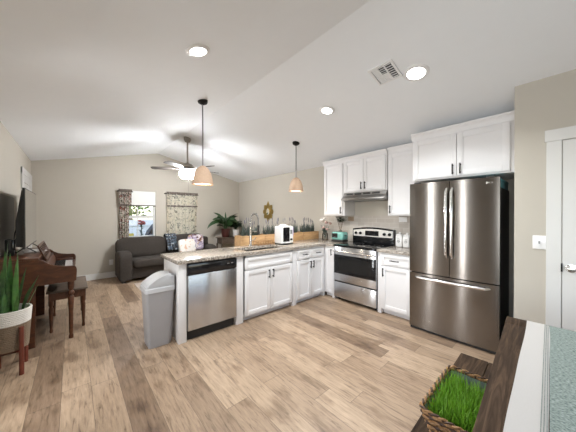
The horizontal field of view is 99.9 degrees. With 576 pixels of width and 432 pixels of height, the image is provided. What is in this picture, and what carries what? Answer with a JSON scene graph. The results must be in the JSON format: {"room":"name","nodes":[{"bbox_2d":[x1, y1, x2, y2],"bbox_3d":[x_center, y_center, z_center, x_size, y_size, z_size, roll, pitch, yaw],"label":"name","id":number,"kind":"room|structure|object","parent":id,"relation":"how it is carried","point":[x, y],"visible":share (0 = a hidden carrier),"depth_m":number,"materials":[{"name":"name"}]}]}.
{"room":"kitchen","nodes":[
{"label":"kitchen","id":0,"kind":"room"},
{"bbox_2d":[0,121,30,257],"bbox_3d":[-1.939,0.182,1.201,0.120,2.441,9.071,0,0,-42],"label":"wall","id":1,"kind":"structure","parent":0,"point":[12,157],"depth_m":3.15,"materials":[{"name":"paint"}]},
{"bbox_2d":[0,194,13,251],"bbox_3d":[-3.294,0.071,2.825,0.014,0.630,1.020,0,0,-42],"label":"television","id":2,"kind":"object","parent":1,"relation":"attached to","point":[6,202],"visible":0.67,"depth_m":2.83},
{"bbox_2d":[21,166,31,247],"bbox_3d":[-4.454,0.315,4.137,0.022,2.150,1.160,0,0,-42],"label":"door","id":3,"kind":"structure","parent":1,"relation":"in","point":[26,177],"depth_m":4.02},
{"bbox_2d":[31,154,238,275],"bbox_3d":[-3.265,-0.093,6.171,4.506,2.948,0.120,0,0,-42],"label":"wall","id":4,"kind":"structure","parent":0,"point":[77,199],"depth_m":5.34,"materials":[{"name":"paint"}]},
{"bbox_2d":[45,271,115,286],"bbox_3d":[-3.219,1.316,6.126,4.506,0.130,0.016,0,0,-42],"label":"baseboard","id":5,"kind":"structure","parent":4,"relation":"attached to","point":[89,277],"depth_m":5.31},
{"bbox_2d":[119,189,132,238],"bbox_3d":[-3.753,-0.026,5.578,0.315,1.180,0.116,0,0,-42],"label":"curtain","id":6,"kind":"object","parent":4,"relation":"hanging from","point":[125,197],"visible":0.96,"depth_m":5.57,"materials":[{"name":"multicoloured fabric"}]},
{"bbox_2d":[118,206,154,239],"bbox_3d":[-3.613,-0.027,5.834,0.815,1.150,0.138,0,0,-42],"label":"window","id":7,"kind":"structure","parent":4,"relation":"in","point":[137,216],"depth_m":5.95,"materials":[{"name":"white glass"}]},
{"bbox_2d":[131,191,155,206],"bbox_3d":[-3.519,-0.418,5.883,0.543,0.364,0.014,0,0,-42],"label":"roller blind","id":8,"kind":"object","parent":4,"relation":"attached to","point":[139,198],"visible":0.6,"depth_m":5.89,"materials":[{"name":"white fabric"}]},
{"bbox_2d":[166,194,166,233],"bbox_3d":[-2.869,-0.030,6.495,0.805,1.150,0.138,0,0,-42],"label":"window","id":9,"kind":"structure","parent":4,"relation":"in","point":[166,194],"depth_m":6.27,"materials":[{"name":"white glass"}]},
{"bbox_2d":[164,192,197,233],"bbox_3d":[-2.806,-0.030,6.424,0.855,1.180,0.110,0,0,-42],"label":"curtain","id":10,"kind":"object","parent":4,"relation":"hanging from","point":[181,207],"visible":0.93,"depth_m":6.39,"materials":[{"name":"beige fabric"}]},
{"bbox_2d":[0,276,494,431],"bbox_3d":[-0.211,1.426,2.744,4.746,0.060,9.311,0,0,-42],"label":"floor","id":11,"kind":"structure","parent":0,"point":[320,363],"depth_m":2.16,"materials":[{"name":"brown wood"}]},
{"bbox_2d":[0,326,27,375],"bbox_3d":[-2.501,1.188,2.177,0.203,0.420,0.289,0,0,-42],"label":"plant stand","id":12,"kind":"object","parent":11,"relation":"on","point":[23,351],"visible":0.55,"depth_m":2.13,"materials":[{"name":"red wood"}]},
{"bbox_2d":[0,303,32,354],"bbox_3d":[-2.501,1.009,2.177,0.284,0.351,0.284,0,0,-42],"label":"basket","id":13,"kind":"object","parent":12,"relation":"on","point":[11,319],"depth_m":2.12,"materials":[{"name":"beige wicker"}]},
{"bbox_2d":[0,247,37,354],"bbox_3d":[-2.494,0.702,2.191,0.298,0.966,0.314,0,0,-1],"label":"potted snake plant","id":14,"kind":"object","parent":12,"relation":"on","point":[14,315],"visible":0.94,"depth_m":2.15,"materials":[{"name":"green plant"}]},
{"bbox_2d":[0,241,76,355],"bbox_3d":[-3.049,0.867,3.026,0.611,1.055,1.202,0,0,-42],"label":"piano","id":15,"kind":"object","parent":11,"relation":"on","point":[50,266],"visible":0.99,"depth_m":2.68,"materials":[{"name":"brown wood"}]},
{"bbox_2d":[5,230,15,255],"bbox_3d":[-3.164,0.297,2.777,0.070,0.292,0.313,0,0,-42],"label":"media box","id":16,"kind":"object","parent":15,"relation":"on","point":[10,243],"visible":0.77,"depth_m":2.67,"materials":[{"name":"black plastic"}]},
{"bbox_2d":[16,188,36,252],"bbox_3d":[-3.345,0.060,3.141,0.184,0.760,1.140,0,0,-42],"label":"television","id":17,"kind":"object","parent":15,"relation":"on","point":[26,230],"visible":0.94,"depth_m":2.80,"materials":[{"name":"black plastic"}]},
{"bbox_2d":[23,249,46,252],"bbox_3d":[-3.226,0.440,3.088,0.280,0.004,0.200,0,0,40],"label":"sheet music","id":18,"kind":"object","parent":15,"relation":"on","point":[37,250],"visible":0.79,"depth_m":3.07,"materials":[{"name":"paper"}]},
{"bbox_2d":[46,276,87,332],"bbox_3d":[-2.933,1.144,3.231,0.379,0.500,0.744,0,0,-42],"label":"piano bench","id":19,"kind":"object","parent":11,"relation":"on","point":[58,291],"visible":0.94,"depth_m":3.03,"materials":[{"name":"brown wood"}]},
{"bbox_2d":[134,282,141,290],"bbox_3d":[-1.885,1.381,5.007,1.970,0.009,1.580,0,0,-42],"label":"area rug","id":20,"kind":"object","parent":11,"relation":"on","point":[137,285],"visible":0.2,"depth_m":4.84,"materials":[{"name":"beige fabric"}]},
{"bbox_2d":[140,271,174,348],"bbox_3d":[-1.441,1.016,2.678,0.298,0.761,0.286,0,0,-42],"label":"trash can","id":21,"kind":"object","parent":11,"relation":"on","point":[157,290],"visible":1,"depth_m":2.58,"materials":[{"name":"grey plastic"}]},
{"bbox_2d":[115,233,216,283],"bbox_3d":[-2.852,0.922,5.859,2.120,0.922,0.780,0,0,-42],"label":"sofa","id":22,"kind":"object","parent":11,"relation":"on","point":[135,257],"visible":0.49,"depth_m":5.34,"materials":[{"name":"grey fabric"}]},
{"bbox_2d":[115,236,165,256],"bbox_3d":[-3.403,0.719,5.635,1.000,0.483,0.318,0,0,-42],"label":"cushion","id":23,"kind":"object","parent":22,"relation":"on","point":[146,245],"depth_m":5.53,"materials":[{"name":"grey fabric"}]},
{"bbox_2d":[132,254,163,267],"bbox_3d":[-3.116,1.009,5.490,0.765,0.190,0.580,0,0,-42],"label":"seat cushion","id":24,"kind":"object","parent":22,"relation":"on","point":[142,260],"depth_m":5.28,"materials":[{"name":"grey fabric"}]},
{"bbox_2d":[163,233,178,249],"bbox_3d":[-2.937,0.630,6.039,0.280,0.403,0.396,0,0,-42],"label":"throw pillow","id":25,"kind":"object","parent":22,"relation":"on","point":[171,240],"visible":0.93,"depth_m":5.94,"materials":[{"name":"fabric"}]},
{"bbox_2d":[165,233,197,252],"bbox_3d":[-2.682,0.701,6.276,0.930,0.483,0.318,0,0,-42],"label":"cushion","id":26,"kind":"object","parent":22,"relation":"on","point":[179,236],"depth_m":6.04,"materials":[{"name":"grey fabric"}]},
{"bbox_2d":[178,239,195,251],"bbox_3d":[-2.460,0.732,5.899,0.172,0.342,0.400,0,0,40],"label":"throw pillow","id":27,"kind":"object","parent":22,"relation":"on","point":[184,245],"visible":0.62,"depth_m":5.84,"materials":[{"name":"white fabric"}]},
{"bbox_2d":[187,234,203,249],"bbox_3d":[-2.370,0.671,6.219,0.380,0.400,0.180,0,0,-34],"label":"throw pillow","id":28,"kind":"object","parent":22,"relation":"on","point":[199,243],"visible":0.79,"depth_m":6.20,"materials":[{"name":"purple fabric"}]},
{"bbox_2d":[164,259,186,344],"bbox_3d":[-1.348,0.959,2.869,0.086,0.874,0.587,0,0,-42],"label":"end panel","id":29,"kind":"object","parent":11,"relation":"on","point":[179,316],"visible":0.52,"depth_m":2.66,"materials":[{"name":"white paint"}]},
{"bbox_2d":[187,257,236,339],"bbox_3d":[-1.069,0.961,3.088,0.606,0.868,0.590,0,0,-42],"label":"dishwasher","id":30,"kind":"object","parent":11,"relation":"on","point":[212,284],"visible":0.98,"depth_m":2.85,"materials":[{"name":"silver metal"}]},
{"bbox_2d":[215,236,234,247],"bbox_3d":[-1.714,0.992,7.032,0.660,0.772,0.380,0,0,-42],"label":"table","id":31,"kind":"object","parent":11,"relation":"on","point":[231,239],"visible":0.38,"depth_m":6.84,"materials":[{"name":"brown wood"}]},
{"bbox_2d":[207,212,237,236],"bbox_3d":[-1.828,0.242,6.927,0.842,0.725,0.649,0,0,-11],"label":"potted plant","id":32,"kind":"object","parent":31,"relation":"on","point":[225,232],"visible":1,"depth_m":6.85,"materials":[{"name":"green plant"}]},
{"bbox_2d":[228,221,242,236],"bbox_3d":[-1.562,0.368,7.119,0.446,0.471,0.422,0,0,-42],"label":"potted plant","id":33,"kind":"object","parent":31,"relation":"on","point":[236,231],"visible":0.92,"depth_m":7.06,"materials":[{"name":"green plant"}]},
{"bbox_2d":[235,217,264,246],"bbox_3d":[-0.648,0.705,4.125,0.464,1.371,0.220,0,0,-42],"label":"planter box","id":34,"kind":"object","parent":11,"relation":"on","point":[242,239],"visible":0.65,"depth_m":4.04,"materials":[{"name":"brown wood"}]},
{"bbox_2d":[234,250,291,324],"bbox_3d":[-0.471,0.955,3.615,0.975,0.874,0.637,0,0,-42],"label":"base cabinet","id":35,"kind":"object","parent":11,"relation":"on","point":[264,281],"visible":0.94,"depth_m":3.36,"materials":[{"name":"white paint"}]},
{"bbox_2d":[160,238,352,264],"bbox_3d":[-0.187,0.496,3.777,3.083,0.040,0.830,0,0,-42],"label":"countertop","id":36,"kind":"structure","parent":35,"relation":"on","point":[177,258],"depth_m":3.26,"materials":[{"name":"stone"}]},
{"bbox_2d":[249,212,259,245],"bbox_3d":[-0.527,0.210,3.764,0.131,0.533,0.231,0,0,-22],"label":"faucet","id":37,"kind":"object","parent":36,"relation":"on","point":[254,213],"visible":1,"depth_m":3.81,"materials":[{"name":"silver metal"}]},
{"bbox_2d":[244,247,274,250],"bbox_3d":[-0.406,0.605,3.650,0.720,0.174,0.380,0,0,-42],"label":"sink","id":38,"kind":"object","parent":36,"relation":"in","point":[268,247],"visible":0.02,"depth_m":3.86,"materials":[{"name":"silver metal"}]},
{"bbox_2d":[253,240,272,244],"bbox_3d":[-0.407,0.443,3.996,0.323,0.062,0.138,0,0,-42],"label":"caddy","id":39,"kind":"object","parent":36,"relation":"on","point":[265,241],"visible":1,"depth_m":3.97,"materials":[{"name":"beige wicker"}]},
{"bbox_2d":[275,224,292,244],"bbox_3d":[-0.054,0.306,4.072,0.270,0.335,0.245,0,0,-42],"label":"ice maker","id":40,"kind":"object","parent":36,"relation":"on","point":[283,233],"visible":1,"depth_m":4.00,"materials":[{"name":"white plastic"}]},
{"bbox_2d":[283,217,302,240],"bbox_3d":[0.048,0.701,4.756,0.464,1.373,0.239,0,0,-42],"label":"planter box","id":41,"kind":"object","parent":36,"relation":"on","point":[297,235],"visible":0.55,"depth_m":4.75,"materials":[{"name":"brown wood"}]},
{"bbox_2d":[299,217,318,239],"bbox_3d":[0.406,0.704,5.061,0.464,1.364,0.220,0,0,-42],"label":"planter box","id":42,"kind":"object","parent":36,"relation":"on","point":[308,231],"visible":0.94,"depth_m":5.00,"materials":[{"name":"brown wood"}]},
{"bbox_2d":[320,218,331,239],"bbox_3d":[0.738,0.251,4.803,0.242,0.439,0.259,0,0,-42],"label":"flower vase","id":43,"kind":"object","parent":36,"relation":"on","point":[324,230],"visible":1,"depth_m":4.79,"materials":[{"name":"clear glass"}]},
{"bbox_2d":[331,231,347,241],"bbox_3d":[0.950,0.378,4.435,0.187,0.182,0.277,0,0,-42],"label":"toaster","id":44,"kind":"object","parent":36,"relation":"on","point":[337,236],"visible":1,"depth_m":4.37,"materials":[{"name":"teal metal"}]},
{"bbox_2d":[336,217,346,231],"bbox_3d":[1.002,0.243,4.609,0.222,0.456,0.242,0,0,-42],"label":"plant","id":45,"kind":"object","parent":36,"relation":"on","point":[339,221],"visible":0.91,"depth_m":4.62,"materials":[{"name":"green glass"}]},
{"bbox_2d":[262,217,278,242],"bbox_3d":[-0.292,0.706,4.431,0.464,1.365,0.234,0,0,-42],"label":"planter box","id":46,"kind":"object","parent":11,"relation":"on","point":[269,234],"visible":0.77,"depth_m":4.32,"materials":[{"name":"brown wood"}]},
{"bbox_2d":[290,246,324,305],"bbox_3d":[0.181,0.953,4.195,0.771,0.874,0.637,0,0,-42],"label":"base cabinet","id":47,"kind":"object","parent":11,"relation":"on","point":[308,264],"visible":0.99,"depth_m":3.95,"materials":[{"name":"white paint"}]},
{"bbox_2d":[325,246,335,297],"bbox_3d":[0.729,0.951,4.573,0.658,0.874,0.800,0,0,-42],"label":"base cabinet","id":48,"kind":"object","parent":11,"relation":"on","point":[329,253],"visible":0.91,"depth_m":4.16,"materials":[{"name":"white paint"}]},
{"bbox_2d":[333,227,395,309],"bbox_3d":[1.234,0.793,3.970,0.693,1.195,0.764,0,0,-42],"label":"range","id":49,"kind":"object","parent":11,"relation":"on","point":[355,262],"visible":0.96,"depth_m":3.83,"materials":[{"name":"silver metal"}]},
{"bbox_2d":[334,242,395,249],"bbox_3d":[1.256,0.484,3.989,0.633,0.024,0.764,0,0,-42],"label":"cooktop","id":50,"kind":"object","parent":49,"relation":"in","point":[349,245],"depth_m":3.88,"materials":[{"name":"grey metal"}]},
{"bbox_2d":[378,252,409,319],"bbox_3d":[1.669,0.956,3.517,0.658,0.874,0.481,0,0,-42],"label":"base cabinet","id":51,"kind":"object","parent":11,"relation":"on","point":[393,269],"visible":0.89,"depth_m":3.32,"materials":[{"name":"white paint"}]},
{"bbox_2d":[377,246,409,255],"bbox_3d":[1.675,0.497,3.522,0.640,0.040,0.483,0,0,-42],"label":"countertop","id":52,"kind":"structure","parent":51,"relation":"on","point":[393,249],"depth_m":3.39,"materials":[{"name":"stone"}]},
{"bbox_2d":[396,232,403,246],"bbox_3d":[1.734,0.363,3.752,0.099,0.223,0.096,0,0,-42],"label":"canister","id":53,"kind":"object","parent":52,"relation":"on","point":[399,237],"visible":0.94,"depth_m":3.72,"materials":[{"name":"white ceramic"}]},
{"bbox_2d":[403,233,409,247],"bbox_3d":[1.799,0.364,3.656,0.099,0.223,0.096,0,0,-42],"label":"canister","id":54,"kind":"object","parent":52,"relation":"on","point":[406,238],"visible":0.88,"depth_m":3.62,"materials":[{"name":"white ceramic"}]},
{"bbox_2d":[411,353,491,431],"bbox_3d":[0.776,1.178,1.086,1.450,0.450,0.300,0,0,-43],"label":"bench","id":55,"kind":"object","parent":11,"relation":"on","point":[482,368],"visible":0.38,"depth_m":1.52,"materials":[{"name":"brown wood"}]},
{"bbox_2d":[419,365,487,431],"bbox_3d":[0.807,0.879,1.080,0.454,0.146,0.284,0,0,-42],"label":"wicker basket","id":56,"kind":"object","parent":55,"relation":"on","point":[435,423],"visible":0.36,"depth_m":1.09,"materials":[{"name":"wicker"}]},
{"bbox_2d":[426,366,485,431],"bbox_3d":[0.788,0.814,1.073,0.390,0.122,0.295,0,0,-42],"label":"grass","id":57,"kind":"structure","parent":56,"relation":"on","point":[454,401],"depth_m":1.06,"materials":[{"name":"green plant"}]},
{"bbox_2d":[410,175,508,354],"bbox_3d":[2.049,0.493,2.930,0.806,1.805,0.856,0,0,-42],"label":"refrigerator","id":58,"kind":"object","parent":11,"relation":"on","point":[459,229],"visible":0.98,"depth_m":2.64,"materials":[{"name":"silver metal"}]},
{"bbox_2d":[501,178,508,189],"bbox_3d":[2.280,-0.342,2.712,0.591,0.094,0.221,0,0,-42],"label":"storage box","id":59,"kind":"object","parent":58,"relation":"on","point":[504,184],"visible":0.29,"depth_m":2.64,"materials":[{"name":"teal"}]},
{"bbox_2d":[472,316,575,431],"bbox_3d":[1.100,1.026,0.577,1.800,0.760,0.980,0,0,-44],"label":"dining table","id":60,"kind":"object","parent":11,"relation":"on","point":[491,416],"visible":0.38,"depth_m":0.95,"materials":[{"name":"brown wood"}]},
{"bbox_2d":[503,321,575,431],"bbox_3d":[1.029,0.743,0.658,1.792,0.203,0.624,0,0,-43],"label":"table runner","id":61,"kind":"object","parent":60,"relation":"on","point":[528,407],"visible":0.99,"depth_m":0.93,"materials":[{"name":"white fabric"}]},
{"bbox_2d":[0,0,575,182],"bbox_3d":[-0.211,-1.327,2.732,4.746,0.650,9.311,0,0,-42],"label":"ceiling","id":62,"kind":"structure","parent":0,"point":[79,78],"depth_m":2.22,"materials":[{"name":"paint"}]},
{"bbox_2d":[151,136,215,195],"bbox_3d":[-1.963,-0.974,4.822,1.255,1.169,1.283,0,0,-42],"label":"ceiling fan","id":63,"kind":"object","parent":62,"relation":"hanging from","point":[187,170],"visible":0.94,"depth_m":4.68,"materials":[{"name":"silver metal"}]},
{"bbox_2d":[186,44,209,56],"bbox_3d":[-0.737,-1.352,1.986,0.185,0.051,0.189,0,0,-36],"label":"recessed light","id":64,"kind":"object","parent":62,"relation":"in","point":[195,50],"visible":1,"depth_m":1.97,"materials":[{"name":"white plastic"}]},
{"bbox_2d":[192,99,213,185],"bbox_3d":[-1.090,-0.941,3.095,0.264,1.084,0.264,0,0,-42],"label":"pendant lamp","id":65,"kind":"object","parent":62,"relation":"hanging from","point":[202,176],"visible":1,"depth_m":3.03,"materials":[{"name":"brown metal"}]},
{"bbox_2d":[200,152,213,156],"bbox_3d":[-1.852,-1.402,5.520,0.276,0.072,0.140,0,0,-42],"label":"ceiling vent","id":66,"kind":"object","parent":62,"relation":"in","point":[204,153],"visible":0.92,"depth_m":5.52,"materials":[{"name":"white plastic"}]},
{"bbox_2d":[289,141,303,191],"bbox_3d":[0.139,-0.852,4.189,0.264,0.855,0.264,0,0,-42],"label":"pendant lamp","id":67,"kind":"object","parent":62,"relation":"hanging from","point":[296,185],"visible":1,"depth_m":4.12,"materials":[{"name":"brown metal"}]},
{"bbox_2d":[320,106,333,114],"bbox_3d":[0.502,-1.356,3.117,0.189,0.050,0.186,0,0,43],"label":"recessed light","id":68,"kind":"object","parent":62,"relation":"in","point":[327,110],"visible":1,"depth_m":3.10,"materials":[{"name":"white plastic"}]},
{"bbox_2d":[367,59,402,85],"bbox_3d":[0.947,-1.390,2.361,0.246,0.066,0.240,0,0,-42],"label":"ceiling vent","id":69,"kind":"object","parent":62,"relation":"in","point":[386,72],"visible":1,"depth_m":2.35,"materials":[{"name":"white plastic"}]},
{"bbox_2d":[403,64,429,81],"bbox_3d":[1.216,-1.355,2.297,0.219,0.058,0.223,0,0,-36],"label":"recessed light","id":70,"kind":"object","parent":62,"relation":"in","point":[416,72],"visible":1,"depth_m":2.29,"materials":[{"name":"white plastic"}]},
{"bbox_2d":[239,166,513,317],"bbox_3d":[0.641,0.173,5.261,0.120,2.425,6.433,0,0,-42],"label":"wall","id":71,"kind":"structure","parent":0,"point":[253,194],"depth_m":5.59,"materials":[{"name":"paint"}]},
{"bbox_2d":[263,202,273,220],"bbox_3d":[-0.537,-0.115,6.468,0.028,0.570,0.470,0,0,-42],"label":"sunburst mirror","id":72,"kind":"object","parent":71,"relation":"attached to","point":[268,211],"visible":0.99,"depth_m":6.45,"materials":[{"name":"gold metal"}]},
{"bbox_2d":[322,158,354,215],"bbox_3d":[0.939,-0.514,4.544,0.374,1.014,0.475,0,0,-42],"label":"upper cabinet","id":73,"kind":"object","parent":71,"relation":"attached to","point":[333,169],"visible":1,"depth_m":4.43,"materials":[{"name":"white paint"}]},
{"bbox_2d":[341,190,387,201],"bbox_3d":[1.336,-0.324,4.050,0.429,0.142,0.775,0,0,-42],"label":"range hood","id":74,"kind":"object","parent":71,"relation":"attached to","point":[382,195],"visible":0.9,"depth_m":3.92,"materials":[{"name":"metal"}]},
{"bbox_2d":[321,216,409,240],"bbox_3d":[1.390,0.234,4.322,0.008,0.479,2.110,0,0,-42],"label":"backsplash","id":75,"kind":"structure","parent":71,"relation":"attached to","point":[389,222],"depth_m":4.35,"materials":[{"name":"tile"}]},
{"bbox_2d":[343,149,387,192],"bbox_3d":[1.351,-0.709,4.063,0.397,0.620,0.785,0,0,-42],"label":"upper cabinet","id":76,"kind":"object","parent":71,"relation":"attached to","point":[365,172],"visible":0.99,"depth_m":3.91,"materials":[{"name":"white paint"}]},
{"bbox_2d":[387,143,415,215],"bbox_3d":[1.777,-0.515,3.602,0.374,1.025,0.465,0,0,-42],"label":"upper cabinet","id":77,"kind":"object","parent":71,"relation":"attached to","point":[400,158],"visible":0.61,"depth_m":3.54,"materials":[{"name":"white paint"}]},
{"bbox_2d":[399,217,406,221],"bbox_3d":[1.816,0.056,3.830,0.008,0.080,0.125,0,0,-42],"label":"wall outlet","id":78,"kind":"object","parent":71,"relation":"attached to","point":[401,219],"visible":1,"depth_m":3.83,"materials":[{"name":"white plastic"}]},
{"bbox_2d":[411,110,514,182],"bbox_3d":[2.150,-0.745,2.964,0.664,0.604,0.993,0,0,-42],"label":"upper cabinet","id":79,"kind":"object","parent":71,"relation":"attached to","point":[482,147],"visible":0.97,"depth_m":2.71,"materials":[{"name":"white paint"}]},
{"bbox_2d":[514,84,523,319],"bbox_3d":[2.494,0.092,2.564,0.935,2.609,0.060,0,0,-42],"label":"wall","id":80,"kind":"structure","parent":0,"point":[519,90],"depth_m":2.25,"materials":[{"name":"paint"}]},
{"bbox_2d":[523,69,575,327],"bbox_3d":[3.059,0.098,1.301,0.100,2.609,2.578,0,0,-42],"label":"wall","id":81,"kind":"structure","parent":0,"point":[549,102],"depth_m":2.16,"materials":[{"name":"paint"}]},
{"bbox_2d":[533,235,545,249],"bbox_3d":[2.229,0.234,2.148,0.014,0.120,0.085,0,0,-42],"label":"light switch","id":82,"kind":"object","parent":81,"relation":"attached to","point":[539,242],"visible":1,"depth_m":2.15,"materials":[{"name":"white plastic"}]},
{"bbox_2d":[545,125,575,330],"bbox_3d":[2.564,0.331,1.715,0.090,2.140,1.032,0,0,-42],"label":"door","id":83,"kind":"structure","parent":81,"relation":"in","point":[560,215],"depth_m":2.04,"materials":[{"name":"white wood"}]},
{"label":"outside","id":84,"kind":"structure","parent":0,"visible":0},
{"bbox_3d":[-10.751,1.492,15.104,32.000,0.200,23.149,0,0,-42],"label":"ground","id":85,"kind":"structure","parent":84,"visible":0},
{"bbox_2d":[129,220,152,235],"bbox_3d":[-6.187,0.786,8.540,6.100,1.270,0.060,0,0,-42],"label":"fence","id":86,"kind":"object","parent":85,"relation":"on","point":[132,223],"visible":0.05,"depth_m":9.05,"materials":[{"name":"white"}]},
{"bbox_2d":[129,206,152,219],"bbox_3d":[-7.222,-0.421,10.956,3.176,3.673,3.196,0,0,-42],"label":"tree","id":87,"kind":"object","parent":85,"relation":"on","point":[131,212],"visible":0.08,"depth_m":10.99,"materials":[{"name":"green plant"}]},
{"bbox_2d":[138,220,145,234],"bbox_3d":[-4.382,0.769,7.208,0.292,1.315,0.285,0,0,-42],"label":"flowering plant","id":88,"kind":"object","parent":85,"relation":"on","point":[141,223],"visible":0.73,"depth_m":7.21,"materials":[{"name":"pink plant"}]},
{"bbox_2d":[145,224,152,234],"bbox_3d":[-4.213,0.819,7.750,0.600,1.210,0.524,0,0,-42],"label":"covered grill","id":89,"kind":"object","parent":85,"relation":"on","point":[149,231],"visible":0.17,"depth_m":7.54,"materials":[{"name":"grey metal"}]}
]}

